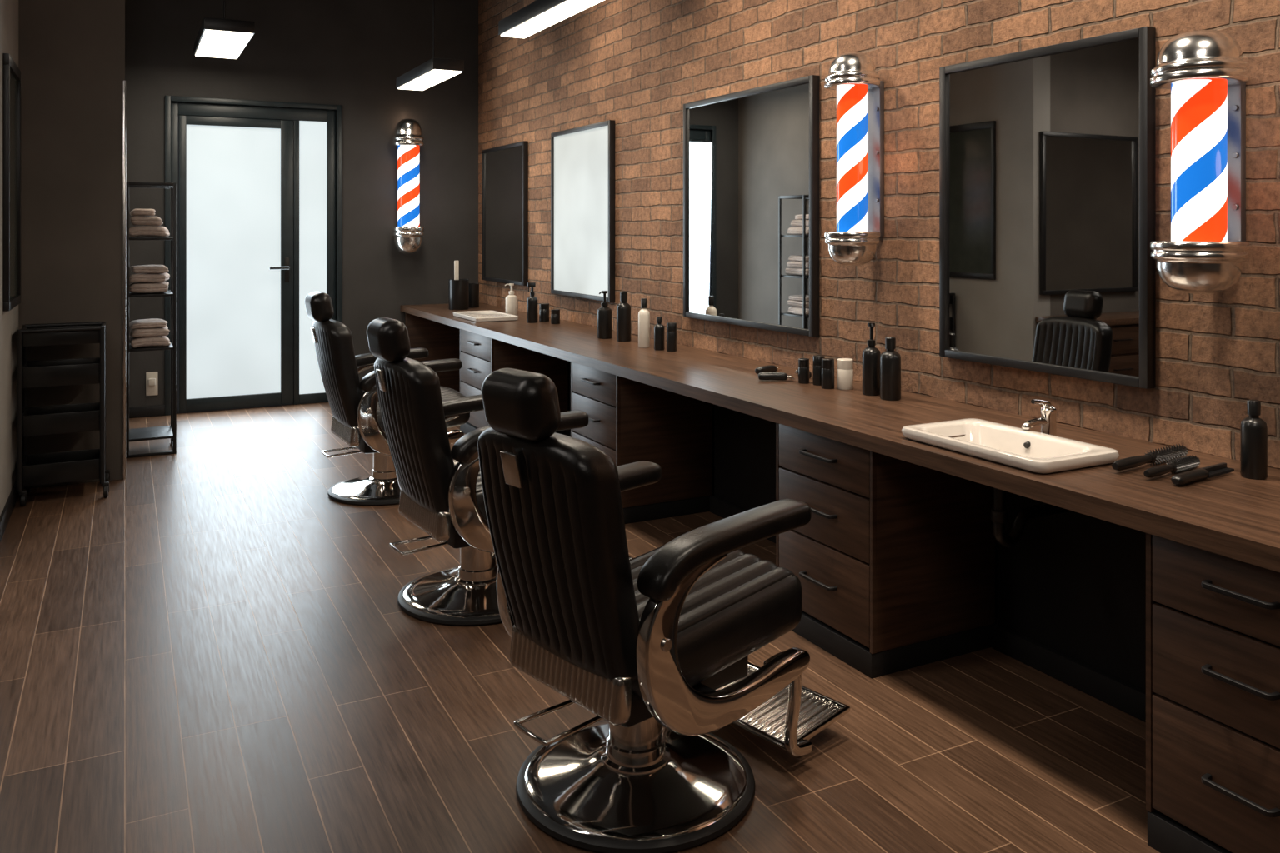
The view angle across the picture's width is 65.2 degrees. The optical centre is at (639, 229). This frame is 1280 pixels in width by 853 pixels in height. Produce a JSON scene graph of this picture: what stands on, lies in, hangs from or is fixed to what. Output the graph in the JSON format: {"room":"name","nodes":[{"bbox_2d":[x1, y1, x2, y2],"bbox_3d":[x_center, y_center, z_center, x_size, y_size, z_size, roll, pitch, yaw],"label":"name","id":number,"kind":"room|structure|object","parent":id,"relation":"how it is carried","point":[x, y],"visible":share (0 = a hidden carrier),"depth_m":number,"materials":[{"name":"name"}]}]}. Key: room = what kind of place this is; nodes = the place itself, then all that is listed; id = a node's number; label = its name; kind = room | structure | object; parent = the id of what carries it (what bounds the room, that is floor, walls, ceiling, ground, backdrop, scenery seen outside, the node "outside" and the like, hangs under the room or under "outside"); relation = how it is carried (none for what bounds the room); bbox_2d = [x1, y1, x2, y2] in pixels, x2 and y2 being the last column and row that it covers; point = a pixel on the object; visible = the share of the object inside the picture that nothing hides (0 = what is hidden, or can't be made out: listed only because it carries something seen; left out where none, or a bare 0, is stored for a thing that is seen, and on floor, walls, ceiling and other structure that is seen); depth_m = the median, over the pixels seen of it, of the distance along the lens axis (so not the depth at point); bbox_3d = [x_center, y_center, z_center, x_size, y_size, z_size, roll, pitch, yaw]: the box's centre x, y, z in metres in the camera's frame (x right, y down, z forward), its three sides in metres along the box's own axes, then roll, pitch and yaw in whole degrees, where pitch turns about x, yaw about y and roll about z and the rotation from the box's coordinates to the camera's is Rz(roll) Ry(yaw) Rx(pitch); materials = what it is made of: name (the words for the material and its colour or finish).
{"room":"salon","nodes":[
{"label":"salon","id":0,"kind":"room"},
{"bbox_2d":[0,0,18,515],"bbox_3d":[-3.604,-0.400,5.512,0.200,4.000,1.300,0,0,-27],"label":"wall","id":1,"kind":"structure","parent":0,"point":[8,8],"depth_m":5.50,"materials":[{"name":"grey paint"}]},
{"bbox_2d":[0,480,19,542],"bbox_3d":[-3.508,1.550,5.561,0.015,0.100,1.300,0,0,-27],"label":"baseboard","id":2,"kind":"structure","parent":1,"relation":"attached to","point":[7,510],"depth_m":5.47,"materials":[{"name":"black metal"}]},
{"bbox_2d":[2,53,20,311],"bbox_3d":[-3.543,-0.250,5.644,0.030,1.380,0.680,0,0,-27],"label":"wall mirror","id":3,"kind":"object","parent":1,"relation":"in","point":[11,72],"depth_m":5.60,"materials":[{"name":"black metal"}]},
{"bbox_2d":[18,0,124,489],"bbox_3d":[-4.216,-0.400,7.334,0.780,4.000,2.500,0,0,-27],"label":"wall","id":4,"kind":"structure","parent":0,"point":[72,52],"depth_m":6.27,"materials":[{"name":"grey paint"}]},
{"bbox_2d":[122,80,125,479],"bbox_3d":[-3.298,0.325,6.397,0.018,2.550,0.018,0,0,-27],"label":"trim","id":5,"kind":"structure","parent":4,"relation":"attached to","point":[123,82],"depth_m":6.39,"materials":[{"name":"metal"}]},
{"bbox_2d":[125,0,478,407],"bbox_3d":[-3.018,-0.400,9.244,3.100,4.000,0.200,0,0,-27],"label":"wall","id":6,"kind":"structure","parent":0,"point":[351,54],"depth_m":9.32,"materials":[{"name":"grey paint"}]},
{"bbox_2d":[145,371,157,395],"bbox_3d":[-4.154,1.320,8.513,0.090,0.200,0.060,0,0,-27],"label":"wall outlet","id":7,"kind":"object","parent":6,"relation":"attached to","point":[151,377],"visible":1,"depth_m":8.52,"materials":[{"name":"white plastic"}]},
{"bbox_2d":[129,390,364,418],"bbox_3d":[-3.311,1.555,8.972,2.330,0.090,0.015,0,0,-27],"label":"baseboard","id":8,"kind":"structure","parent":6,"relation":"attached to","point":[151,411],"depth_m":8.51,"materials":[{"name":"black wood"}]},
{"bbox_2d":[165,95,341,415],"bbox_3d":[-3.436,0.228,8.954,1.480,2.745,0.173,0,0,-27],"label":"door","id":9,"kind":"structure","parent":6,"relation":"in","point":[256,186],"depth_m":8.94,"materials":[{"name":"glass"}]},
{"bbox_2d":[392,118,424,254],"bbox_3d":[-2.174,-0.399,9.375,0.300,1.270,0.340,0,0,-27],"label":"pole","id":10,"kind":"object","parent":6,"relation":"attached to","point":[408,138],"visible":1,"depth_m":9.27,"materials":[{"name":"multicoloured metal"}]},
{"bbox_2d":[0,402,1160,852],"bbox_3d":[-1.647,1.650,3.089,6.700,0.100,12.400,0,0,-27],"label":"floor","id":11,"kind":"structure","parent":0,"point":[215,652],"depth_m":3.32,"materials":[{"name":"brown wood"}]},
{"bbox_2d":[16,321,109,506],"bbox_3d":[-3.457,1.089,6.015,0.470,1.022,0.412,0,0,-27],"label":"rolling cart","id":12,"kind":"object","parent":11,"relation":"on","point":[82,465],"visible":1,"depth_m":5.90,"materials":[{"name":"black metal"}]},
{"bbox_2d":[22,357,99,388],"bbox_3d":[-3.466,0.860,6.010,0.404,0.120,0.324,0,0,-27],"label":"tray","id":13,"kind":"object","parent":12,"relation":"on","point":[42,373],"depth_m":5.89,"materials":[{"name":"black plastic"}]},
{"bbox_2d":[22,402,99,436],"bbox_3d":[-3.466,1.140,6.010,0.404,0.120,0.324,0,0,-27],"label":"tray","id":14,"kind":"object","parent":12,"relation":"on","point":[68,418],"depth_m":5.90,"materials":[{"name":"black plastic"}]},
{"bbox_2d":[22,449,99,486],"bbox_3d":[-3.466,1.430,6.010,0.404,0.120,0.324,0,0,-27],"label":"tray","id":15,"kind":"object","parent":12,"relation":"on","point":[82,465],"depth_m":5.91,"materials":[{"name":"black plastic"}]},
{"bbox_2d":[22,325,100,346],"bbox_3d":[-3.466,0.640,6.010,0.404,0.080,0.324,0,0,-27],"label":"tray","id":16,"kind":"object","parent":12,"relation":"on","point":[32,335],"depth_m":5.88,"materials":[{"name":"black plastic"}]},
{"bbox_2d":[125,181,176,458],"bbox_3d":[-3.539,0.635,7.232,0.322,1.930,0.422,0,0,-27],"label":"shelf rack","id":17,"kind":"object","parent":11,"relation":"on","point":[166,432],"visible":0.89,"depth_m":7.11,"materials":[{"name":"black metal"}]},
{"bbox_2d":[129,281,169,293],"bbox_3d":[-3.544,0.419,7.207,0.267,0.071,0.378,0,0,-24],"label":"folded towel","id":18,"kind":"object","parent":17,"relation":"on","point":[135,287],"visible":0.94,"depth_m":7.06,"materials":[{"name":"beige fabric"}]},
{"bbox_2d":[129,273,169,282],"bbox_3d":[-3.536,0.350,7.211,0.259,0.065,0.359,0,0,-23],"label":"folded towel","id":19,"kind":"object","parent":18,"relation":"on","point":[137,277],"visible":0.94,"depth_m":7.08,"materials":[{"name":"beige fabric"}]},
{"bbox_2d":[130,265,169,273],"bbox_3d":[-3.537,0.288,7.212,0.249,0.054,0.339,0,0,-26],"label":"folded towel","id":20,"kind":"object","parent":19,"relation":"on","point":[142,268],"visible":1,"depth_m":7.08,"materials":[{"name":"beige fabric"}]},
{"bbox_2d":[129,225,169,237],"bbox_3d":[-3.539,0.017,7.210,0.269,0.079,0.379,0,0,-25],"label":"folded towel","id":21,"kind":"object","parent":17,"relation":"on","point":[140,231],"visible":0.98,"depth_m":7.05,"materials":[{"name":"beige fabric"}]},
{"bbox_2d":[130,215,163,225],"bbox_3d":[-3.552,-0.058,7.203,0.220,0.069,0.359,0,0,-23],"label":"folded towel","id":22,"kind":"object","parent":21,"relation":"on","point":[136,220],"visible":1,"depth_m":7.06,"materials":[{"name":"beige fabric"}]},
{"bbox_2d":[130,209,155,215],"bbox_3d":[-3.574,-0.120,7.186,0.166,0.052,0.328,0,0,-26],"label":"folded towel","id":23,"kind":"object","parent":22,"relation":"on","point":[135,212],"visible":0.98,"depth_m":7.05,"materials":[{"name":"beige fabric"}]},
{"bbox_2d":[129,335,170,348],"bbox_3d":[-3.538,0.803,7.211,0.270,0.072,0.379,0,0,-32],"label":"folded towel","id":24,"kind":"object","parent":17,"relation":"on","point":[138,342],"visible":0.76,"depth_m":7.07,"materials":[{"name":"beige fabric"}]},
{"bbox_2d":[130,325,169,337],"bbox_3d":[-3.538,0.735,7.211,0.260,0.061,0.359,0,0,-30],"label":"folded towel","id":25,"kind":"object","parent":24,"relation":"on","point":[154,332],"visible":0.84,"depth_m":7.08,"materials":[{"name":"beige fabric"}]},
{"bbox_2d":[129,318,167,329],"bbox_3d":[-3.542,0.683,7.209,0.247,0.050,0.339,0,0,-30],"label":"folded towel","id":26,"kind":"object","parent":25,"relation":"on","point":[154,322],"visible":0.98,"depth_m":7.11,"materials":[{"name":"beige fabric"}]},
{"bbox_2d":[305,291,469,506],"bbox_3d":[-1.459,0.986,6.161,1.143,1.229,0.735,0,0,-30],"label":"barber chair","id":27,"kind":"object","parent":11,"relation":"on","point":[357,421],"visible":0.69,"depth_m":5.83,"materials":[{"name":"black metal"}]},
{"bbox_2d":[405,312,459,392],"bbox_3d":[-1.901,1.191,9.662,0.728,0.818,0.040,0,0,-27],"label":"end panel","id":28,"kind":"object","parent":11,"relation":"on","point":[442,341],"visible":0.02,"depth_m":9.62,"materials":[{"name":"brown wood"}]},
{"bbox_2d":[366,317,632,626],"bbox_3d":[-0.617,0.986,4.417,1.143,1.229,0.735,0,0,-32],"label":"barber chair","id":29,"kind":"object","parent":11,"relation":"on","point":[442,498],"visible":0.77,"depth_m":4.07,"materials":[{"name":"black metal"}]},
{"bbox_2d":[460,329,567,435],"bbox_3d":[-1.001,1.190,7.713,0.637,0.820,0.770,0,0,-27],"label":"base cabinet","id":30,"kind":"object","parent":11,"relation":"on","point":[480,356],"visible":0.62,"depth_m":7.47,"materials":[{"name":"brown wood"}]},
{"bbox_2d":[565,361,570,436],"bbox_3d":[-0.205,1.191,6.874,0.050,0.818,1.446,0,0,-27],"label":"panel","id":31,"kind":"object","parent":11,"relation":"on","point":[567,432],"visible":0.14,"depth_m":7.50,"materials":[{"name":"brown wood"}]},
{"bbox_2d":[570,361,712,524],"bbox_3d":[-0.017,1.190,5.801,0.637,0.820,0.630,0,0,-27],"label":"base cabinet","id":32,"kind":"object","parent":11,"relation":"on","point":[630,421],"visible":0.52,"depth_m":5.54,"materials":[{"name":"brown wood"}]},
{"bbox_2d":[477,368,849,852],"bbox_3d":[0.066,0.986,2.953,1.143,1.229,0.735,0,0,-41],"label":"barber chair","id":33,"kind":"object","parent":11,"relation":"on","point":[657,644],"visible":1,"depth_m":2.67,"materials":[{"name":"black leather"}]},
{"bbox_2d":[775,423,994,679],"bbox_3d":[0.940,1.190,3.943,0.637,0.820,0.590,0,0,-27],"label":"base cabinet","id":34,"kind":"object","parent":11,"relation":"on","point":[893,562],"visible":0.84,"depth_m":3.70,"materials":[{"name":"brown wood"}]},
{"bbox_2d":[1145,533,1279,852],"bbox_3d":[1.682,1.190,2.503,0.637,0.820,0.510,0,0,-27],"label":"base cabinet","id":35,"kind":"object","parent":11,"relation":"on","point":[1212,620],"visible":0.97,"depth_m":2.44,"materials":[{"name":"brown wood"}]},
{"bbox_2d":[400,302,1279,572],"bbox_3d":[0.033,0.752,5.866,0.770,0.055,8.600,0,0,-27],"label":"countertop","id":36,"kind":"structure","parent":35,"relation":"on","point":[1231,515],"depth_m":3.56,"materials":[{"name":"brown wood"}]},
{"bbox_2d":[448,279,469,309],"bbox_3d":[-1.638,0.590,9.033,0.180,0.270,0.180,0,0,-27],"label":"canister","id":37,"kind":"object","parent":36,"relation":"on","point":[458,290],"visible":0.98,"depth_m":8.96,"materials":[{"name":"black plastic"}]},
{"bbox_2d":[454,260,459,279],"bbox_3d":[-1.655,0.494,9.024,0.040,0.420,0.012,0,0,-27],"label":"comb","id":38,"kind":"object","parent":37,"relation":"in","point":[456,262],"visible":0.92,"depth_m":9.02,"materials":[{"name":"white plastic"}]},
{"bbox_2d":[469,283,479,307],"bbox_3d":[-1.555,0.615,9.266,0.130,0.220,0.130,0,0,-27],"label":"canister","id":39,"kind":"object","parent":36,"relation":"on","point":[473,287],"visible":0.63,"depth_m":9.21,"materials":[{"name":"black plastic"}]},
{"bbox_2d":[452,310,518,322],"bbox_3d":[-1.260,0.707,8.125,0.356,0.036,0.650,0,0,-27],"label":"tray","id":40,"kind":"object","parent":36,"relation":"on","point":[475,316],"visible":1,"depth_m":7.98,"materials":[{"name":"white ceramic"}]},
{"bbox_2d":[505,283,517,315],"bbox_3d":[-1.060,0.588,8.261,0.100,0.275,0.100,0,0,12],"label":"pump bottle","id":41,"kind":"object","parent":36,"relation":"on","point":[511,300],"visible":0.91,"depth_m":8.22,"materials":[{"name":"white plastic"}]},
{"bbox_2d":[526,282,538,323],"bbox_3d":[-0.835,0.570,7.759,0.086,0.310,0.086,0,0,-27],"label":"spray bottle","id":42,"kind":"object","parent":36,"relation":"on","point":[532,301],"visible":1,"depth_m":7.73,"materials":[{"name":"black plastic"}]},
{"bbox_2d":[539,303,549,321],"bbox_3d":[-0.751,0.655,7.858,0.080,0.140,0.080,0,0,-27],"label":"jar","id":43,"kind":"object","parent":36,"relation":"on","point":[543,307],"visible":1,"depth_m":7.83,"materials":[{"name":"black plastic"}]},
{"bbox_2d":[550,309,559,324],"bbox_3d":[-0.646,0.670,7.654,0.070,0.110,0.070,0,0,-27],"label":"jar","id":44,"kind":"object","parent":36,"relation":"on","point":[555,313],"visible":1,"depth_m":7.62,"materials":[{"name":"black plastic"}]},
{"bbox_2d":[597,290,612,339],"bbox_3d":[-0.234,0.568,6.640,0.100,0.315,0.100,0,0,-5],"label":"pump bottle","id":45,"kind":"object","parent":36,"relation":"on","point":[604,313],"visible":1,"depth_m":6.60,"materials":[{"name":"black plastic"}]},
{"bbox_2d":[616,291,630,341],"bbox_3d":[-0.104,0.565,6.470,0.094,0.320,0.094,0,0,-27],"label":"bottle","id":46,"kind":"object","parent":36,"relation":"on","point":[623,309],"visible":1,"depth_m":6.43,"materials":[{"name":"black plastic"}]},
{"bbox_2d":[638,298,649,348],"bbox_3d":[0.025,0.575,6.132,0.072,0.300,0.072,0,0,-27],"label":"bottle","id":47,"kind":"object","parent":36,"relation":"on","point":[643,314],"visible":1,"depth_m":6.11,"materials":[{"name":"white plastic"}]},
{"bbox_2d":[654,316,664,350],"bbox_3d":[0.116,0.625,5.999,0.064,0.200,0.064,0,0,-27],"label":"bottle","id":48,"kind":"object","parent":36,"relation":"on","point":[659,329],"visible":1,"depth_m":5.97,"materials":[{"name":"black plastic"}]},
{"bbox_2d":[666,322,676,351],"bbox_3d":[0.188,0.640,5.935,0.060,0.170,0.060,0,0,-27],"label":"jar","id":49,"kind":"object","parent":36,"relation":"on","point":[671,327],"visible":1,"depth_m":5.91,"materials":[{"name":"black plastic"}]},
{"bbox_2d":[755,365,781,374],"bbox_3d":[0.641,0.703,5.011,0.170,0.037,0.045,0,0,-44],"label":"hair clipper","id":50,"kind":"object","parent":36,"relation":"on","point":[771,368],"visible":0.91,"depth_m":4.98,"materials":[{"name":"black plastic"}]},
{"bbox_2d":[758,372,794,380],"bbox_3d":[0.650,0.703,4.775,0.170,0.037,0.045,0,0,1],"label":"hair clipper","id":51,"kind":"object","parent":36,"relation":"on","point":[762,376],"visible":1,"depth_m":4.75,"materials":[{"name":"black plastic"}]},
{"bbox_2d":[795,369,811,378],"bbox_3d":[0.800,0.703,4.894,0.045,0.037,0.170,0,0,-6],"label":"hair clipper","id":52,"kind":"object","parent":36,"relation":"on","point":[796,371],"visible":0.3,"depth_m":4.87,"materials":[{"name":"black plastic"}]},
{"bbox_2d":[798,358,809,384],"bbox_3d":[0.771,0.667,4.705,0.052,0.115,0.052,0,0,-27],"label":"jar","id":53,"kind":"object","parent":36,"relation":"on","point":[803,363],"visible":1,"depth_m":4.68,"materials":[{"name":"black plastic"}]},
{"bbox_2d":[812,355,824,385],"bbox_3d":[0.832,0.657,4.652,0.056,0.135,0.056,0,0,-27],"label":"jar","id":54,"kind":"object","parent":36,"relation":"on","point":[817,359],"visible":0.77,"depth_m":4.63,"materials":[{"name":"black plastic"}]},
{"bbox_2d":[821,358,834,389],"bbox_3d":[0.856,0.657,4.552,0.058,0.135,0.058,0,0,-27],"label":"jar","id":55,"kind":"object","parent":36,"relation":"on","point":[827,364],"visible":1,"depth_m":4.53,"materials":[{"name":"black plastic"}]},
{"bbox_2d":[836,358,853,389],"bbox_3d":[0.931,0.657,4.538,0.072,0.135,0.072,0,0,-27],"label":"jar","id":56,"kind":"object","parent":36,"relation":"on","point":[845,366],"visible":1,"depth_m":4.51,"materials":[{"name":"white plastic"}]},
{"bbox_2d":[862,322,880,395],"bbox_3d":[1.014,0.568,4.380,0.080,0.315,0.080,0,0,-34],"label":"pump bottle","id":57,"kind":"object","parent":36,"relation":"on","point":[871,354],"visible":0.99,"depth_m":4.35,"materials":[{"name":"black plastic"}]},
{"bbox_2d":[880,336,900,400],"bbox_3d":[1.067,0.593,4.262,0.088,0.265,0.088,0,0,40],"label":"bottle","id":58,"kind":"object","parent":36,"relation":"on","point":[890,360],"visible":1,"depth_m":4.23,"materials":[{"name":"black plastic"}]},
{"bbox_2d":[901,418,1119,474],"bbox_3d":[1.195,0.747,3.281,0.362,0.126,0.618,0,0,-27],"label":"washbasin","id":59,"kind":"object","parent":36,"relation":"in","point":[1030,451],"visible":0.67,"depth_m":3.27,"materials":[{"name":"white ceramic"}]},
{"bbox_2d":[990,487,1072,547],"bbox_3d":[1.352,0.938,3.368,0.443,0.225,0.056,0,0,-27],"label":"drain pipe","id":60,"kind":"object","parent":59,"relation":"attached to","point":[999,514],"visible":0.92,"depth_m":3.28,"materials":[{"name":"metal"}]},
{"bbox_2d":[1021,399,1056,436],"bbox_3d":[1.368,0.653,3.427,0.153,0.144,0.064,0,0,-27],"label":"faucet","id":61,"kind":"object","parent":36,"relation":"on","point":[1047,421],"visible":0.88,"depth_m":3.42,"materials":[{"name":"silver metal"}]},
{"bbox_2d":[1111,444,1188,470],"bbox_3d":[1.566,0.702,3.064,0.393,0.046,0.046,0,0,-34],"label":"brush","id":62,"kind":"object","parent":36,"relation":"on","point":[1174,452],"visible":0.99,"depth_m":3.05,"materials":[{"name":"black plastic"}]},
{"bbox_2d":[1143,455,1200,478],"bbox_3d":[1.575,0.705,2.959,0.293,0.040,0.040,0,0,-35],"label":"brush","id":63,"kind":"object","parent":36,"relation":"on","point":[1185,463],"visible":1,"depth_m":2.95,"materials":[{"name":"black plastic"}]},
{"bbox_2d":[1170,462,1234,485],"bbox_3d":[1.629,0.708,2.893,0.297,0.031,0.038,0,0,-34],"label":"comb","id":64,"kind":"object","parent":36,"relation":"on","point":[1216,470],"visible":1,"depth_m":2.87,"materials":[{"name":"black plastic"}]},
{"bbox_2d":[1240,400,1267,479],"bbox_3d":[1.792,0.613,2.920,0.068,0.225,0.068,0,0,-27],"label":"bottle","id":65,"kind":"object","parent":36,"relation":"on","point":[1253,430],"visible":1,"depth_m":2.90,"materials":[{"name":"black plastic"}]},
{"bbox_2d":[478,0,1279,624],"bbox_3d":[1.242,-0.400,4.577,0.200,4.000,12.400,0,0,-27],"label":"wall","id":66,"kind":"structure","parent":0,"point":[635,64],"depth_m":4.54,"materials":[{"name":"red brick"}]},
{"bbox_2d":[481,140,528,285],"bbox_3d":[-1.245,-0.135,9.139,0.045,1.250,1.130,0,0,-27],"label":"wall mirror","id":67,"kind":"object","parent":66,"relation":"attached to","point":[504,168],"visible":0.92,"depth_m":9.08,"materials":[{"name":"black mirror"}]},
{"bbox_2d":[550,120,614,302],"bbox_3d":[-0.447,-0.127,7.590,0.045,1.294,1.105,0,0,-27],"label":"wall mirror","id":68,"kind":"object","parent":66,"relation":"attached to","point":[582,158],"visible":1,"depth_m":7.51,"materials":[{"name":"black mirror"}]},
{"bbox_2d":[683,75,819,337],"bbox_3d":[0.583,-0.116,5.589,0.045,1.311,1.307,0,0,-27],"label":"wall mirror","id":69,"kind":"object","parent":66,"relation":"attached to","point":[752,157],"visible":1,"depth_m":5.49,"materials":[{"name":"black metal"}]},
{"bbox_2d":[825,51,884,266],"bbox_3d":[0.980,-0.318,4.568,0.274,0.975,0.248,0,0,-27],"label":"pole","id":70,"kind":"object","parent":66,"relation":"attached to","point":[855,78],"visible":1,"depth_m":4.50,"materials":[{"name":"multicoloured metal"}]},
{"bbox_2d":[939,26,1155,389],"bbox_3d":[1.504,-0.072,3.802,0.045,1.221,0.967,0,0,-27],"label":"wall mirror","id":71,"kind":"object","parent":66,"relation":"attached to","point":[1047,153],"visible":1,"depth_m":3.71,"materials":[{"name":"black metal"}]},
{"bbox_2d":[1150,30,1249,294],"bbox_3d":[1.732,-0.205,3.086,0.294,0.810,0.268,0,0,-27],"label":"pole","id":72,"kind":"object","parent":66,"relation":"attached to","point":[1205,72],"visible":1,"depth_m":3.02,"materials":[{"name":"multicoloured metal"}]},
{"bbox_3d":[-1.647,-2.450,3.089,6.700,0.100,12.400,0,0,-27],"label":"ceiling","id":73,"kind":"structure","parent":0,"visible":0},
{"bbox_2d":[193,0,254,59],"bbox_3d":[-3.228,-1.908,7.730,0.340,0.984,1.200,0,0,-27],"label":"pendant lamp","id":74,"kind":"object","parent":73,"relation":"hanging from","point":[216,37],"visible":1,"depth_m":7.44,"materials":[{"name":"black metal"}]},
{"bbox_2d":[195,30,252,59],"bbox_3d":[-3.228,-1.420,7.730,0.316,0.008,1.176,0,0,-27],"label":"diffuser","id":75,"kind":"object","parent":74,"relation":"attached to","point":[211,43],"depth_m":7.64,"materials":[{"name":"white plastic"}]},
{"bbox_2d":[396,0,464,90],"bbox_3d":[-1.714,-1.798,8.088,0.240,1.204,1.150,0,0,-27],"label":"pendant lamp","id":76,"kind":"object","parent":73,"relation":"hanging from","point":[434,71],"visible":1,"depth_m":7.91,"materials":[{"name":"black metal"}]},
{"bbox_2d":[397,69,461,90],"bbox_3d":[-1.714,-1.200,8.088,0.216,0.008,1.126,0,0,-27],"label":"diffuser","id":77,"kind":"object","parent":76,"relation":"attached to","point":[424,79],"depth_m":8.00,"materials":[{"name":"white plastic"}]},
{"bbox_2d":[498,0,604,38],"bbox_3d":[-0.383,-1.798,5.438,0.180,1.204,1.820,0,0,-27],"label":"pendant lamp","id":78,"kind":"object","parent":73,"relation":"hanging from","point":[539,15],"visible":1,"depth_m":5.71,"materials":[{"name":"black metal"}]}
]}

